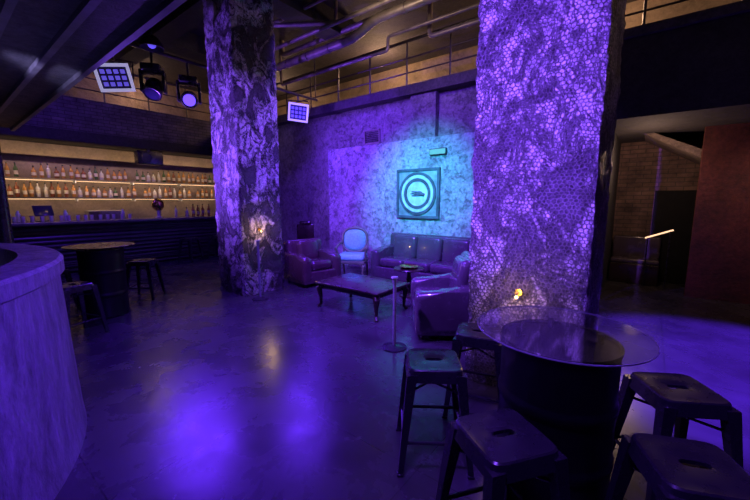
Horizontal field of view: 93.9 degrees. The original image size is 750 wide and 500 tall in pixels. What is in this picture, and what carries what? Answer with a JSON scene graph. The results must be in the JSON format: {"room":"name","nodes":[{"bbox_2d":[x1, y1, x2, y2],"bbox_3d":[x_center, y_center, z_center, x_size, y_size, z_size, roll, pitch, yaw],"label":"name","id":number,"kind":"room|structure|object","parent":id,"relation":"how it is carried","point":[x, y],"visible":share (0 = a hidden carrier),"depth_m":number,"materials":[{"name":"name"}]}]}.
{"room":"entertainment venue","nodes":[
{"label":"entertainment venue","id":0,"kind":"room"},
{"bbox_2d":[0,0,163,127],"bbox_3d":[-5.714,-1.762,1.224,8.400,0.450,7.060,6,10,38],"label":"ceiling beam","id":1,"kind":"structure","parent":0,"point":[32,24],"depth_m":2.98,"materials":[{"name":"grey metal"}]},
{"bbox_2d":[0,0,102,113],"bbox_3d":[-3.735,-1.867,3.767,8.400,0.050,0.050,6,10,38],"label":"trim","id":2,"kind":"structure","parent":1,"relation":"attached to","point":[85,8],"depth_m":2.96,"materials":[{"name":"metal"}]},
{"bbox_2d":[10,0,186,130],"bbox_3d":[-3.526,-2.152,3.998,8.400,0.550,0.050,6,10,38],"label":"trim","id":3,"kind":"structure","parent":1,"relation":"attached to","point":[166,7],"depth_m":3.08,"materials":[{"name":"metal"}]},
{"bbox_2d":[0,139,215,221],"bbox_3d":[-7.493,-1.243,9.742,0.100,3.050,7.250,6,10,38],"label":"wall","id":4,"kind":"structure","parent":0,"point":[140,208],"depth_m":9.52,"materials":[{"name":"beige paint"}]},
{"bbox_2d":[0,125,212,158],"bbox_3d":[-7.119,-2.836,9.222,1.050,0.250,7.250,6,10,38],"label":"trim","id":5,"kind":"structure","parent":4,"relation":"attached to","point":[26,133],"depth_m":8.79,"materials":[{"name":"paint"}]},
{"bbox_2d":[1,152,212,168],"bbox_3d":[-7.390,-2.435,9.461,0.200,0.040,6.800,6,10,38],"label":"shelf ledge","id":6,"kind":"object","parent":4,"relation":"attached to","point":[12,153],"visible":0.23,"depth_m":9.17,"materials":[{"name":"brown wood"}]},
{"bbox_2d":[5,176,214,185],"bbox_3d":[-7.327,-1.839,9.495,0.340,0.100,6.800,6,10,38],"label":"shelf","id":7,"kind":"object","parent":4,"relation":"attached to","point":[6,177],"visible":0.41,"depth_m":9.33,"materials":[{"name":"brown wood"}]},
{"bbox_2d":[5,162,9,175],"bbox_3d":[-8.413,-1.844,8.001,0.074,0.325,0.072,6,10,38],"label":"bottle","id":8,"kind":"object","parent":7,"relation":"on","point":[7,172],"visible":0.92,"depth_m":7.98,"materials":[{"name":"orange glass"}]},
{"bbox_2d":[13,162,18,176],"bbox_3d":[-8.327,-1.864,8.107,0.076,0.334,0.074,6,10,38],"label":"bottle","id":9,"kind":"object","parent":7,"relation":"on","point":[15,169],"visible":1,"depth_m":8.09,"materials":[{"name":"green glass"}]},
{"bbox_2d":[31,165,36,176],"bbox_3d":[-8.150,-1.873,8.355,0.094,0.283,0.092,6,10,38],"label":"bottle","id":10,"kind":"object","parent":7,"relation":"on","point":[33,171],"visible":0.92,"depth_m":8.33,"materials":[{"name":"orange glass"}]},
{"bbox_2d":[39,163,43,177],"bbox_3d":[-8.055,-1.915,8.451,0.077,0.340,0.075,6,10,38],"label":"bottle","id":11,"kind":"object","parent":7,"relation":"on","point":[41,171],"visible":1,"depth_m":8.43,"materials":[{"name":"orange glass"}]},
{"bbox_2d":[46,163,50,177],"bbox_3d":[-8.008,-1.939,8.577,0.085,0.353,0.083,6,10,38],"label":"bottle","id":12,"kind":"object","parent":7,"relation":"on","point":[48,172],"visible":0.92,"depth_m":8.56,"materials":[{"name":"clear glass"}]},
{"bbox_2d":[69,165,73,178],"bbox_3d":[-7.691,-1.978,8.859,0.084,0.350,0.082,6,10,38],"label":"bottle","id":13,"kind":"object","parent":7,"relation":"on","point":[70,169],"visible":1,"depth_m":8.84,"materials":[{"name":"orange glass"}]},
{"bbox_2d":[75,168,79,178],"bbox_3d":[-7.646,-1.968,8.993,0.098,0.293,0.095,6,10,38],"label":"bottle","id":14,"kind":"object","parent":7,"relation":"on","point":[77,173],"visible":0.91,"depth_m":8.97,"materials":[{"name":"orange glass"}]},
{"bbox_2d":[8,197,214,200],"bbox_3d":[-7.327,-1.384,9.559,0.340,0.100,6.800,6,10,38],"label":"shelf","id":15,"kind":"object","parent":4,"relation":"attached to","point":[75,198],"visible":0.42,"depth_m":9.35,"materials":[{"name":"brown wood"}]},
{"bbox_2d":[7,184,13,196],"bbox_3d":[-8.416,-1.371,8.065,0.097,0.290,0.094,6,10,38],"label":"bottle","id":16,"kind":"object","parent":15,"relation":"on","point":[9,190],"visible":0.99,"depth_m":8.04,"materials":[{"name":"glass"}]},
{"bbox_2d":[14,181,19,196],"bbox_3d":[-8.341,-1.425,8.149,0.090,0.373,0.088,6,10,38],"label":"bottle","id":17,"kind":"object","parent":15,"relation":"on","point":[16,188],"visible":1,"depth_m":8.13,"materials":[{"name":"glass"}]},
{"bbox_2d":[22,182,27,196],"bbox_3d":[-8.263,-1.422,8.257,0.076,0.337,0.074,6,10,38],"label":"bottle","id":18,"kind":"object","parent":15,"relation":"on","point":[25,194],"visible":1,"depth_m":8.24,"materials":[{"name":"orange glass"}]},
{"bbox_2d":[28,181,33,196],"bbox_3d":[-8.225,-1.455,8.371,0.089,0.370,0.087,6,10,38],"label":"bottle","id":19,"kind":"object","parent":15,"relation":"on","point":[31,189],"visible":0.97,"depth_m":8.35,"materials":[{"name":"orange glass"}]},
{"bbox_2d":[35,182,40,196],"bbox_3d":[-8.147,-1.466,8.463,0.088,0.367,0.086,6,10,38],"label":"bottle","id":20,"kind":"object","parent":15,"relation":"on","point":[38,191],"visible":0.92,"depth_m":8.44,"materials":[{"name":"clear glass"}]},
{"bbox_2d":[43,182,47,196],"bbox_3d":[-8.063,-1.474,8.571,0.085,0.352,0.083,6,10,38],"label":"bottle","id":21,"kind":"object","parent":15,"relation":"on","point":[45,188],"visible":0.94,"depth_m":8.55,"materials":[{"name":"clear glass"}]},
{"bbox_2d":[49,182,54,196],"bbox_3d":[-7.993,-1.497,8.662,0.090,0.373,0.088,6,10,38],"label":"bottle","id":22,"kind":"object","parent":15,"relation":"on","point":[52,192],"visible":0.91,"depth_m":8.64,"materials":[{"name":"glass"}]},
{"bbox_2d":[56,182,60,196],"bbox_3d":[-7.890,-1.504,8.730,0.088,0.367,0.086,6,10,38],"label":"bottle","id":23,"kind":"object","parent":15,"relation":"on","point":[58,188],"visible":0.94,"depth_m":8.71,"materials":[{"name":"orange glass"}]},
{"bbox_2d":[64,182,68,196],"bbox_3d":[-7.781,-1.515,8.813,0.088,0.367,0.086,6,10,38],"label":"bottle","id":24,"kind":"object","parent":15,"relation":"on","point":[66,193],"visible":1,"depth_m":8.79,"materials":[{"name":"glass"}]},
{"bbox_2d":[71,183,75,196],"bbox_3d":[-7.692,-1.525,8.934,0.085,0.353,0.083,6,10,38],"label":"bottle","id":25,"kind":"object","parent":15,"relation":"on","point":[73,189],"visible":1,"depth_m":8.91,"materials":[{"name":"orange glass"}]},
{"bbox_2d":[134,150,162,165],"bbox_3d":[-6.278,-2.572,9.718,0.315,0.410,0.620,6,10,38],"label":"loudspeaker","id":26,"kind":"object","parent":4,"relation":"attached to","point":[141,157],"visible":1,"depth_m":9.60,"materials":[{"name":"black paint"}]},
{"bbox_2d":[63,72,210,120],"bbox_3d":[-9.591,-4.561,9.105,0.200,1.400,15.400,6,10,38],"label":"wall","id":27,"kind":"structure","parent":0,"point":[86,83],"depth_m":11.42,"materials":[{"name":"wood"}]},
{"bbox_2d":[106,0,636,100],"bbox_3d":[-2.263,-4.507,3.330,18.800,0.100,15.400,6,10,38],"label":"ceiling","id":28,"kind":"structure","parent":0,"point":[375,39],"depth_m":9.05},
{"bbox_2d":[139,28,164,52],"bbox_3d":[-3.456,-3.923,5.315,0.340,1.610,0.340,6,10,38],"label":"pendant lamp","id":29,"kind":"object","parent":28,"relation":"hanging from","point":[149,42],"visible":1,"depth_m":5.38,"materials":[{"name":"grey metal"}]},
{"bbox_2d":[109,0,203,67],"bbox_3d":[-0.305,-4.333,4.245,16.600,0.400,0.400,6,10,38],"label":"trim","id":30,"kind":"structure","parent":28,"relation":"attached to","point":[188,15],"depth_m":7.18,"materials":[{"name":"paint"}]},
{"bbox_2d":[134,31,206,62],"bbox_3d":[-7.096,-4.529,5.282,0.500,0.400,12.300,6,10,38],"label":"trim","id":31,"kind":"structure","parent":28,"relation":"attached to","point":[189,45],"depth_m":8.37,"materials":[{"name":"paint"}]},
{"bbox_2d":[128,35,317,100],"bbox_3d":[-2.980,-4.160,6.636,0.056,1.508,5.000,6,10,38],"label":"bar","id":32,"kind":"object","parent":28,"relation":"hanging from","point":[130,44],"visible":0.42,"depth_m":6.40,"materials":[{"name":"grey metal"}]},
{"bbox_2d":[93,56,135,91],"bbox_3d":[-4.064,-2.838,5.442,0.522,0.773,0.344,-4,9,-28],"label":"floodlight","id":33,"kind":"object","parent":32,"relation":"hanging from","point":[110,76],"visible":0.88,"depth_m":5.41,"materials":[{"name":"black paint"}]},
{"bbox_2d":[138,52,167,100],"bbox_3d":[-3.715,-2.895,5.845,0.390,0.773,0.366,-2,8,-13],"label":"light","id":34,"kind":"object","parent":32,"relation":"hanging from","point":[153,89],"visible":1,"depth_m":5.79,"materials":[{"name":"black paint"}]},
{"bbox_2d":[176,63,201,107],"bbox_3d":[-3.360,-2.950,6.309,0.390,0.794,0.384,-4,9,-25],"label":"light","id":35,"kind":"object","parent":32,"relation":"hanging from","point":[189,99],"visible":1,"depth_m":6.22,"materials":[{"name":"black paint"}]},
{"bbox_2d":[287,96,309,122],"bbox_3d":[-1.813,-3.323,8.285,0.522,0.604,0.290,-2,8,-11],"label":"floodlight","id":36,"kind":"object","parent":32,"relation":"hanging from","point":[298,112],"visible":1,"depth_m":8.22,"materials":[{"name":"black paint"}]},
{"bbox_2d":[273,0,324,22],"bbox_3d":[0.259,-4.580,5.431,8.870,0.340,0.080,6,10,38],"label":"ceiling pipe","id":37,"kind":"object","parent":28,"relation":"attached to","point":[315,2],"visible":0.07,"depth_m":6.58,"materials":[{"name":"grey metal"}]},
{"bbox_2d":[274,0,337,27],"bbox_3d":[-1.492,-4.697,6.925,1.521,0.525,0.090,1,8,4],"label":"ceiling pipe","id":38,"kind":"object","parent":28,"relation":"attached to","point":[315,23],"visible":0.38,"depth_m":6.91,"materials":[{"name":"metal"}]},
{"bbox_2d":[273,0,355,42],"bbox_3d":[-4.417,-4.238,3.209,0.500,0.400,12.300,6,10,38],"label":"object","id":39,"kind":"structure","parent":28,"relation":"attached to","point":[287,10],"depth_m":6.95,"materials":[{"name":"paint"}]},
{"bbox_2d":[279,16,370,56],"bbox_3d":[1.023,-4.644,6.165,8.620,0.418,0.137,6,10,38],"label":"ceiling pipe","id":40,"kind":"object","parent":28,"relation":"attached to","point":[354,26],"visible":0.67,"depth_m":7.99,"materials":[{"name":"metal"}]},
{"bbox_2d":[275,0,394,50],"bbox_3d":[0.010,-4.509,6.022,8.780,0.646,0.091,6,10,38],"label":"ceiling pipe","id":41,"kind":"object","parent":28,"relation":"hanging from","point":[381,2],"visible":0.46,"depth_m":6.62,"materials":[{"name":"grey metal"}]},
{"bbox_2d":[276,0,437,71],"bbox_3d":[-0.177,-4.486,6.686,8.970,0.877,0.194,6,10,38],"label":"ceiling pipe","id":42,"kind":"object","parent":28,"relation":"hanging from","point":[407,6],"visible":0.68,"depth_m":6.79,"materials":[{"name":"grey metal"}]},
{"bbox_2d":[279,2,479,85],"bbox_3d":[0.886,-4.380,6.438,8.468,1.016,0.073,6,10,38],"label":"ceiling pipe","id":43,"kind":"object","parent":28,"relation":"hanging from","point":[475,5],"visible":0.87,"depth_m":6.97,"materials":[{"name":"metal"}]},
{"bbox_2d":[427,3,479,37],"bbox_3d":[1.909,-4.370,5.953,2.303,0.901,0.103,6,10,38],"label":"ceiling pipe","id":44,"kind":"object","parent":28,"relation":"hanging from","point":[466,24],"visible":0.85,"depth_m":6.45,"materials":[{"name":"grey metal"}]},
{"bbox_2d":[278,85,477,253],"bbox_3d":[-0.747,-1.563,9.148,11.400,3.850,0.200,6,10,38],"label":"wall","id":45,"kind":"structure","parent":0,"point":[303,147],"depth_m":9.42,"materials":[{"name":"concrete"}]},
{"bbox_2d":[364,128,379,144],"bbox_3d":[-0.069,-2.682,8.309,0.470,0.330,0.030,6,10,38],"label":"air vent","id":46,"kind":"object","parent":45,"relation":"in","point":[365,133],"visible":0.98,"depth_m":8.30,"materials":[{"name":"metal"}]},
{"bbox_2d":[277,68,476,125],"bbox_3d":[-0.132,-3.678,9.646,11.400,0.200,2.700,6,10,38],"label":"trim","id":47,"kind":"structure","parent":45,"relation":"attached to","point":[465,78],"depth_m":7.60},
{"bbox_2d":[276,0,687,113],"bbox_3d":[1.463,-3.845,6.763,16.040,0.932,0.064,6,10,38],"label":"gallery railing","id":48,"kind":"object","parent":47,"relation":"on","point":[645,9],"visible":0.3,"depth_m":7.42,"materials":[{"name":"grey metal"}]},
{"bbox_2d":[328,132,474,267],"bbox_3d":[1.233,-0.872,7.458,6.100,2.950,0.150,6,10,38],"label":"wall panel","id":49,"kind":"object","parent":45,"relation":"attached to","point":[362,179],"visible":0.36,"depth_m":7.99,"materials":[{"name":"paint"}]},
{"bbox_2d":[396,167,440,218],"bbox_3d":[0.905,-1.207,7.512,1.060,1.060,0.097,6,10,38],"label":"wall art","id":50,"kind":"object","parent":49,"relation":"attached to","point":[418,190],"visible":1,"depth_m":7.47},
{"bbox_2d":[429,147,446,155],"bbox_3d":[1.281,-2.000,7.115,0.380,0.130,0.080,6,10,38],"label":"exit sign","id":51,"kind":"object","parent":49,"relation":"attached to","point":[437,151],"visible":1,"depth_m":7.08,"materials":[{"name":"plastic"}]},
{"bbox_2d":[410,90,438,139],"bbox_3d":[1.036,-2.799,7.343,0.600,0.900,0.150,6,10,38],"label":"trim","id":52,"kind":"structure","parent":45,"relation":"attached to","point":[424,107],"depth_m":7.25,"materials":[{"name":"paint"}]},
{"bbox_2d":[615,11,749,142],"bbox_3d":[6.645,-2.446,4.473,5.800,1.200,2.700,6,10,38],"label":"wall","id":53,"kind":"structure","parent":45,"relation":"attached to","point":[676,83],"depth_m":4.77,"materials":[{"name":"paint"}]},
{"bbox_2d":[54,254,749,499],"bbox_3d":[-1.711,1.197,3.697,17.400,0.100,15.400,6,10,38],"label":"floor","id":54,"kind":"structure","parent":0,"point":[201,390],"depth_m":3.09,"materials":[{"name":"concrete"}]},
{"bbox_2d":[0,147,13,242],"bbox_3d":[-4.462,-0.411,4.180,0.280,2.950,0.280,6,10,38],"label":"steel post","id":55,"kind":"object","parent":54,"relation":"on","point":[6,232],"visible":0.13,"depth_m":4.15,"materials":[{"name":"metal"}]},
{"bbox_2d":[0,0,17,37],"bbox_3d":[-3.944,-1.830,3.502,8.400,0.050,0.050,6,10,38],"label":"trim","id":56,"kind":"structure","parent":55,"relation":"attached to","point":[7,7],"depth_m":2.43,"materials":[{"name":"metal"}]},
{"bbox_2d":[0,243,86,499],"bbox_3d":[-3.923,0.863,1.153,4.500,1.270,4.500,6,10,38],"label":"bar counter","id":57,"kind":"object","parent":54,"relation":"on","point":[43,416],"depth_m":1.93,"materials":[{"name":"wood"}]},
{"bbox_2d":[61,267,78,308],"bbox_3d":[-4.870,0.597,5.271,0.466,0.650,0.466,4,9,26],"label":"bar stool","id":58,"kind":"object","parent":54,"relation":"on","point":[66,271],"visible":0.07,"depth_m":5.31,"materials":[{"name":"black paint"}]},
{"bbox_2d":[62,281,109,331],"bbox_3d":[-3.679,0.736,4.287,0.466,0.650,0.466,3,9,21],"label":"bar stool","id":59,"kind":"object","parent":54,"relation":"on","point":[77,287],"visible":0.68,"depth_m":4.34,"materials":[{"name":"black paint"}]},
{"bbox_2d":[61,242,135,318],"bbox_3d":[-3.946,0.435,5.097,0.840,1.020,0.840,6,10,38],"label":"table","id":60,"kind":"object","parent":54,"relation":"on","point":[102,264],"visible":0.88,"depth_m":4.91,"materials":[{"name":"black metal"}]},
{"bbox_2d":[11,215,218,273],"bbox_3d":[-6.803,-0.152,8.678,0.812,1.185,6.600,6,10,38],"label":"bar counter","id":61,"kind":"object","parent":54,"relation":"on","point":[157,238],"depth_m":8.93,"materials":[{"name":"black wood"}]},
{"bbox_2d":[15,211,20,221],"bbox_3d":[-7.820,-0.737,7.668,0.090,0.255,0.090,6,10,38],"label":"cocktail shaker","id":62,"kind":"object","parent":61,"relation":"on","point":[17,214],"visible":0.77,"depth_m":7.65,"materials":[{"name":"metal"}]},
{"bbox_2d":[32,206,53,221],"bbox_3d":[-7.534,-0.827,7.942,0.200,0.357,0.360,3,9,21],"label":"screen","id":63,"kind":"object","parent":61,"relation":"on","point":[37,210],"visible":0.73,"depth_m":7.91,"materials":[{"name":"black paint"}]},
{"bbox_2d":[88,211,100,219],"bbox_3d":[-6.973,-0.859,8.713,0.250,0.205,0.250,6,10,38],"label":"ice bucket","id":64,"kind":"object","parent":61,"relation":"on","point":[95,213],"visible":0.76,"depth_m":8.64,"materials":[{"name":"metal"}]},
{"bbox_2d":[11,215,215,226],"bbox_3d":[-6.807,-0.704,8.604,0.800,0.070,6.600,6,10,38],"label":"countertop","id":65,"kind":"structure","parent":61,"relation":"on","point":[73,222],"depth_m":8.45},
{"bbox_2d":[151,198,163,217],"bbox_3d":[-6.008,-1.161,9.703,0.242,0.528,0.263,0,8,-3],"label":"flower vase","id":66,"kind":"object","parent":61,"relation":"on","point":[157,204],"visible":1,"depth_m":9.64,"materials":[{"name":"metal"}]},
{"bbox_2d":[126,258,165,299],"bbox_3d":[-3.965,0.492,6.016,0.466,0.650,0.466,-1,8,-8],"label":"bar stool","id":67,"kind":"object","parent":54,"relation":"on","point":[138,263],"visible":0.94,"depth_m":5.90,"materials":[{"name":"black paint"}]},
{"bbox_2d":[178,237,203,262],"bbox_3d":[-5.092,-0.019,9.654,0.466,0.650,0.466,2,8,13],"label":"bar stool","id":68,"kind":"object","parent":54,"relation":"on","point":[189,239],"visible":1,"depth_m":9.52,"materials":[{"name":"black paint"}]},
{"bbox_2d":[202,0,283,296],"bbox_3d":[-2.328,-2.042,6.264,0.877,5.600,0.877,6,10,38],"label":"column","id":69,"kind":"structure","parent":54,"relation":"on","point":[239,35],"depth_m":5.99,"materials":[{"name":"paint"}]},
{"bbox_2d":[252,240,268,300],"bbox_3d":[-1.950,0.331,5.891,0.280,1.005,0.280,6,10,38],"label":"stanchion","id":70,"kind":"object","parent":54,"relation":"on","point":[258,298],"visible":1,"depth_m":5.88,"materials":[{"name":"black paint"}]},
{"bbox_2d":[297,221,313,238],"bbox_3d":[-1.805,-0.165,8.969,0.460,1.130,0.455,0,8,-2],"label":"wooden chair","id":71,"kind":"object","parent":54,"relation":"on","point":[305,229],"visible":0.43,"depth_m":9.10,"materials":[{"name":"brown wood"}]},
{"bbox_2d":[283,238,340,287],"bbox_3d":[-1.288,0.226,7.154,0.925,0.861,0.855,-7,11,-43],"label":"armchair","id":72,"kind":"object","parent":54,"relation":"on","point":[306,261],"visible":0.98,"depth_m":6.98,"materials":[{"name":"brown leather"}]},
{"bbox_2d":[296,240,318,257],"bbox_3d":[-1.394,0.009,7.234,0.478,0.418,0.219,-7,11,-43],"label":"cushion","id":73,"kind":"object","parent":72,"relation":"on","point":[309,248],"depth_m":7.15,"materials":[{"name":"brown leather"}]},
{"bbox_2d":[310,257,331,270],"bbox_3d":[-1.236,0.274,7.102,0.482,0.190,0.640,-7,11,-43],"label":"seat cushion","id":74,"kind":"object","parent":72,"relation":"on","point":[317,263],"depth_m":6.91,"materials":[{"name":"brown leather"}]},
{"bbox_2d":[334,226,368,274],"bbox_3d":[-0.489,0.036,7.679,0.734,1.110,0.632,1,8,9],"label":"armchair","id":75,"kind":"object","parent":54,"relation":"on","point":[354,240],"visible":0.94,"depth_m":7.80,"materials":[{"name":"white fabric"}]},
{"bbox_2d":[339,252,367,260],"bbox_3d":[-0.494,0.144,7.666,0.600,0.150,0.560,1,8,9],"label":"seat cushion","id":76,"kind":"object","parent":75,"relation":"on","point":[345,256],"depth_m":7.42,"materials":[{"name":"white fabric"}]},
{"bbox_2d":[315,273,409,321],"bbox_3d":[-0.202,0.704,5.448,1.240,0.426,0.840,6,10,38],"label":"coffee table","id":77,"kind":"object","parent":54,"relation":"on","point":[375,288],"visible":0.96,"depth_m":5.30,"materials":[{"name":"brown wood"}]},
{"bbox_2d":[382,276,406,352],"bbox_3d":[0.219,0.698,3.924,0.280,0.825,0.280,6,10,38],"label":"stanchion","id":78,"kind":"object","parent":54,"relation":"on","point":[394,346],"visible":1,"depth_m":3.91,"materials":[{"name":"black paint"}]},
{"bbox_2d":[393,266,424,298],"bbox_3d":[0.588,0.558,6.087,0.540,0.500,0.540,6,10,38],"label":"side table","id":79,"kind":"object","parent":54,"relation":"on","point":[397,268],"visible":0.7,"depth_m":6.00,"materials":[{"name":"brown wood"}]},
{"bbox_2d":[399,264,418,268],"bbox_3d":[0.588,0.292,6.049,0.340,0.038,0.340,6,10,38],"label":"bowl","id":80,"kind":"object","parent":79,"relation":"on","point":[404,266],"visible":1,"depth_m":6.12,"materials":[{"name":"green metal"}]},
{"bbox_2d":[370,232,470,281],"bbox_3d":[1.015,0.196,7.043,2.195,0.951,0.899,6,10,38],"label":"sofa","id":81,"kind":"object","parent":54,"relation":"on","point":[436,254],"visible":0.7,"depth_m":7.06,"materials":[{"name":"black leather"}]},
{"bbox_2d":[380,255,413,267],"bbox_3d":[0.502,0.239,7.352,0.579,0.190,0.680,6,10,38],"label":"seat cushion","id":82,"kind":"object","parent":81,"relation":"on","point":[386,261],"depth_m":7.16,"materials":[{"name":"black leather"}]},
{"bbox_2d":[393,235,417,257],"bbox_3d":[0.656,-0.066,7.508,0.575,0.506,0.233,6,10,38],"label":"cushion","id":83,"kind":"object","parent":81,"relation":"on","point":[404,245],"depth_m":7.41,"materials":[{"name":"black leather"}]},
{"bbox_2d":[403,258,439,272],"bbox_3d":[0.964,0.289,6.995,0.579,0.190,0.680,6,10,38],"label":"seat cushion","id":84,"kind":"object","parent":81,"relation":"on","point":[425,263],"depth_m":6.79,"materials":[{"name":"black leather"}]},
{"bbox_2d":[416,236,443,260],"bbox_3d":[1.118,-0.015,7.151,0.575,0.506,0.233,6,10,38],"label":"cushion","id":85,"kind":"object","parent":81,"relation":"on","point":[427,247],"depth_m":7.06,"materials":[{"name":"black leather"}]},
{"bbox_2d":[429,261,452,273],"bbox_3d":[1.426,0.340,6.637,0.579,0.190,0.680,6,10,38],"label":"seat cushion","id":86,"kind":"object","parent":81,"relation":"on","point":[437,267],"depth_m":6.46,"materials":[{"name":"black leather"}]},
{"bbox_2d":[442,238,469,261],"bbox_3d":[1.580,0.035,6.793,0.575,0.506,0.233,6,10,38],"label":"cushion","id":87,"kind":"object","parent":81,"relation":"on","point":[451,247],"depth_m":6.75,"materials":[{"name":"black leather"}]},
{"bbox_2d":[396,348,474,479],"bbox_3d":[0.374,1.017,2.283,0.466,0.650,0.466,0,8,2],"label":"bar stool","id":88,"kind":"object","parent":54,"relation":"on","point":[417,368],"visible":0.91,"depth_m":2.11,"materials":[{"name":"black paint"}]},
{"bbox_2d":[410,251,470,338],"bbox_3d":[0.937,0.543,4.539,0.899,0.961,0.995,0,8,2],"label":"armchair","id":89,"kind":"object","parent":54,"relation":"on","point":[439,303],"visible":0.75,"depth_m":4.10,"materials":[{"name":"black leather"}]},
{"bbox_2d":[414,287,442,296],"bbox_3d":[0.858,0.632,4.558,0.680,0.190,0.552,0,8,2],"label":"armrest","id":90,"kind":"object","parent":89,"relation":"on","point":[416,289],"depth_m":4.70,"materials":[{"name":"black leather"}]},
{"bbox_2d":[449,255,470,287],"bbox_3d":[1.107,0.352,4.507,0.235,0.516,0.548,0,8,2],"label":"cushion","id":91,"kind":"object","parent":89,"relation":"on","point":[459,276],"depth_m":4.30,"materials":[{"name":"black leather"}]},
{"bbox_2d":[442,322,501,418],"bbox_3d":[0.812,0.948,2.773,0.466,0.650,0.466,3,9,21],"label":"bar stool","id":92,"kind":"object","parent":54,"relation":"on","point":[468,334],"visible":0.74,"depth_m":2.63,"materials":[{"name":"black paint"}]},
{"bbox_2d":[435,408,569,499],"bbox_3d":[0.562,1.117,1.572,0.466,0.650,0.466,-2,8,-16],"label":"bar stool","id":93,"kind":"object","parent":54,"relation":"on","point":[522,452],"visible":1,"depth_m":1.46,"materials":[{"name":"black paint"}]},
{"bbox_2d":[465,0,626,387],"bbox_3d":[1.503,-1.583,3.000,0.990,5.600,0.988,6,10,38],"label":"column","id":94,"kind":"structure","parent":54,"relation":"on","point":[548,79],"depth_m":2.72,"materials":[{"name":"paint"}]},
{"bbox_2d":[515,289,522,298],"bbox_3d":[1.169,0.360,2.874,0.060,0.074,0.074,6,10,38],"label":"wall lamp","id":95,"kind":"object","parent":94,"relation":"attached to","point":[518,292],"visible":1,"depth_m":2.88,"materials":[{"name":"gold metal"}]},
{"bbox_2d":[477,306,659,499],"bbox_3d":[0.990,0.903,1.947,0.845,0.970,0.845,7,10,40],"label":"table","id":96,"kind":"object","parent":54,"relation":"on","point":[563,378],"visible":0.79,"depth_m":1.70,"materials":[{"name":"black metal"}]},
{"bbox_2d":[608,235,660,285],"bbox_3d":[5.315,0.191,7.175,0.800,0.925,0.500,6,10,38],"label":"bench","id":97,"kind":"object","parent":54,"relation":"on","point":[626,265],"visible":1,"depth_m":7.11,"materials":[{"name":"brown wood"}]},
{"bbox_2d":[610,255,658,265],"bbox_3d":[5.315,0.203,7.177,0.800,0.100,0.500,6,10,38],"label":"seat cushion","id":98,"kind":"object","parent":97,"relation":"on","point":[627,260],"depth_m":7.06,"materials":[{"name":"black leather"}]},
{"bbox_2d":[642,230,673,289],"bbox_3d":[5.306,0.166,6.602,0.411,1.133,0.028,6,10,38],"label":"handrail","id":99,"kind":"object","parent":54,"relation":"on","point":[647,237],"visible":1,"depth_m":6.55,"materials":[{"name":"brown"}]},
{"bbox_2d":[605,433,749,499],"bbox_3d":[1.232,1.142,1.393,0.466,0.650,0.466,2,8,14],"label":"bar stool","id":100,"kind":"object","parent":54,"relation":"on","point":[658,458],"visible":1,"depth_m":1.36,"materials":[{"name":"black paint"}]},
{"bbox_2d":[613,372,742,499],"bbox_3d":[1.647,1.064,1.951,0.466,0.650,0.466,1,8,6],"label":"bar stool","id":101,"kind":"object","parent":54,"relation":"on","point":[691,399],"visible":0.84,"depth_m":1.81,"materials":[{"name":"black paint"}]},
{"bbox_3d":[-7.346,-0.152,9.491,0.603,0.960,6.700,6,10,38],"label":"bar cabinet","id":102,"kind":"object","parent":54,"relation":"on","visible":0},
{"bbox_2d":[84,210,124,219],"bbox_3d":[-7.218,-0.850,9.420,0.612,0.440,0.800,6,10,38],"label":"espresso machine","id":103,"kind":"object","parent":102,"relation":"on","point":[103,213],"visible":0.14,"depth_m":9.33,"materials":[{"name":"black paint"}]},
{"bbox_2d":[277,0,741,257],"bbox_3d":[2.495,-2.510,9.597,18.600,5.600,0.200,6,10,38],"label":"wall","id":104,"kind":"structure","parent":0,"point":[645,168],"depth_m":7.31,"materials":[{"name":"brick"}]},
{"bbox_2d":[650,190,696,284],"bbox_3d":[5.997,-0.249,6.978,0.800,1.850,0.060,6,10,38],"label":"door","id":105,"kind":"structure","parent":104,"relation":"in","point":[672,210],"depth_m":6.97,"materials":[{"name":"black wood"}]},
{"bbox_2d":[601,132,620,288],"bbox_3d":[4.440,-0.721,6.744,0.150,2.850,2.250,6,10,38],"label":"wall","id":106,"kind":"structure","parent":0,"point":[617,144],"depth_m":6.86,"materials":[{"name":"paint"}]},
{"bbox_2d":[684,122,749,303],"bbox_3d":[6.469,-0.500,5.174,2.600,2.850,0.150,6,10,38],"label":"wall","id":107,"kind":"structure","parent":0,"point":[718,267],"depth_m":5.70,"materials":[{"name":"red paint"}]},
{"bbox_2d":[644,133,701,164],"bbox_3d":[5.771,-1.646,6.326,1.500,0.900,1.040,6,10,38],"label":"trim","id":108,"kind":"structure","parent":107,"relation":"attached to","point":[689,152],"depth_m":6.21,"materials":[{"name":"brown wood"}]},
{"bbox_3d":[5.184,-0.875,-2.034,0.100,5.600,15.400,6,10,38],"label":"wall","id":109,"kind":"structure","parent":0,"visible":0},
{"bbox_2d":[623,0,749,39],"bbox_3d":[5.790,-2.848,3.310,5.800,0.120,0.080,6,10,38],"label":"trim","id":110,"kind":"structure","parent":109,"relation":"attached to","point":[743,6],"depth_m":4.58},
{"bbox_3d":[-8.528,-1.673,8.671,0.300,4.200,15.400,6,10,38],"label":"wall","id":111,"kind":"structure","parent":0,"visible":0},
{"bbox_2d":[23,95,211,146],"bbox_3d":[-8.998,-3.133,7.203,0.500,0.900,12.650,6,10,38],"label":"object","id":112,"kind":"structure","parent":111,"relation":"attached to","point":[66,112],"depth_m":9.47,"materials":[{"name":"brick"}]},
{"bbox_2d":[73,73,209,116],"bbox_3d":[-7.787,-4.222,8.369,0.064,0.932,8.440,6,10,38],"label":"gallery railing","id":113,"kind":"object","parent":112,"relation":"on","point":[135,75],"visible":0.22,"depth_m":10.15,"materials":[{"name":"grey metal"}]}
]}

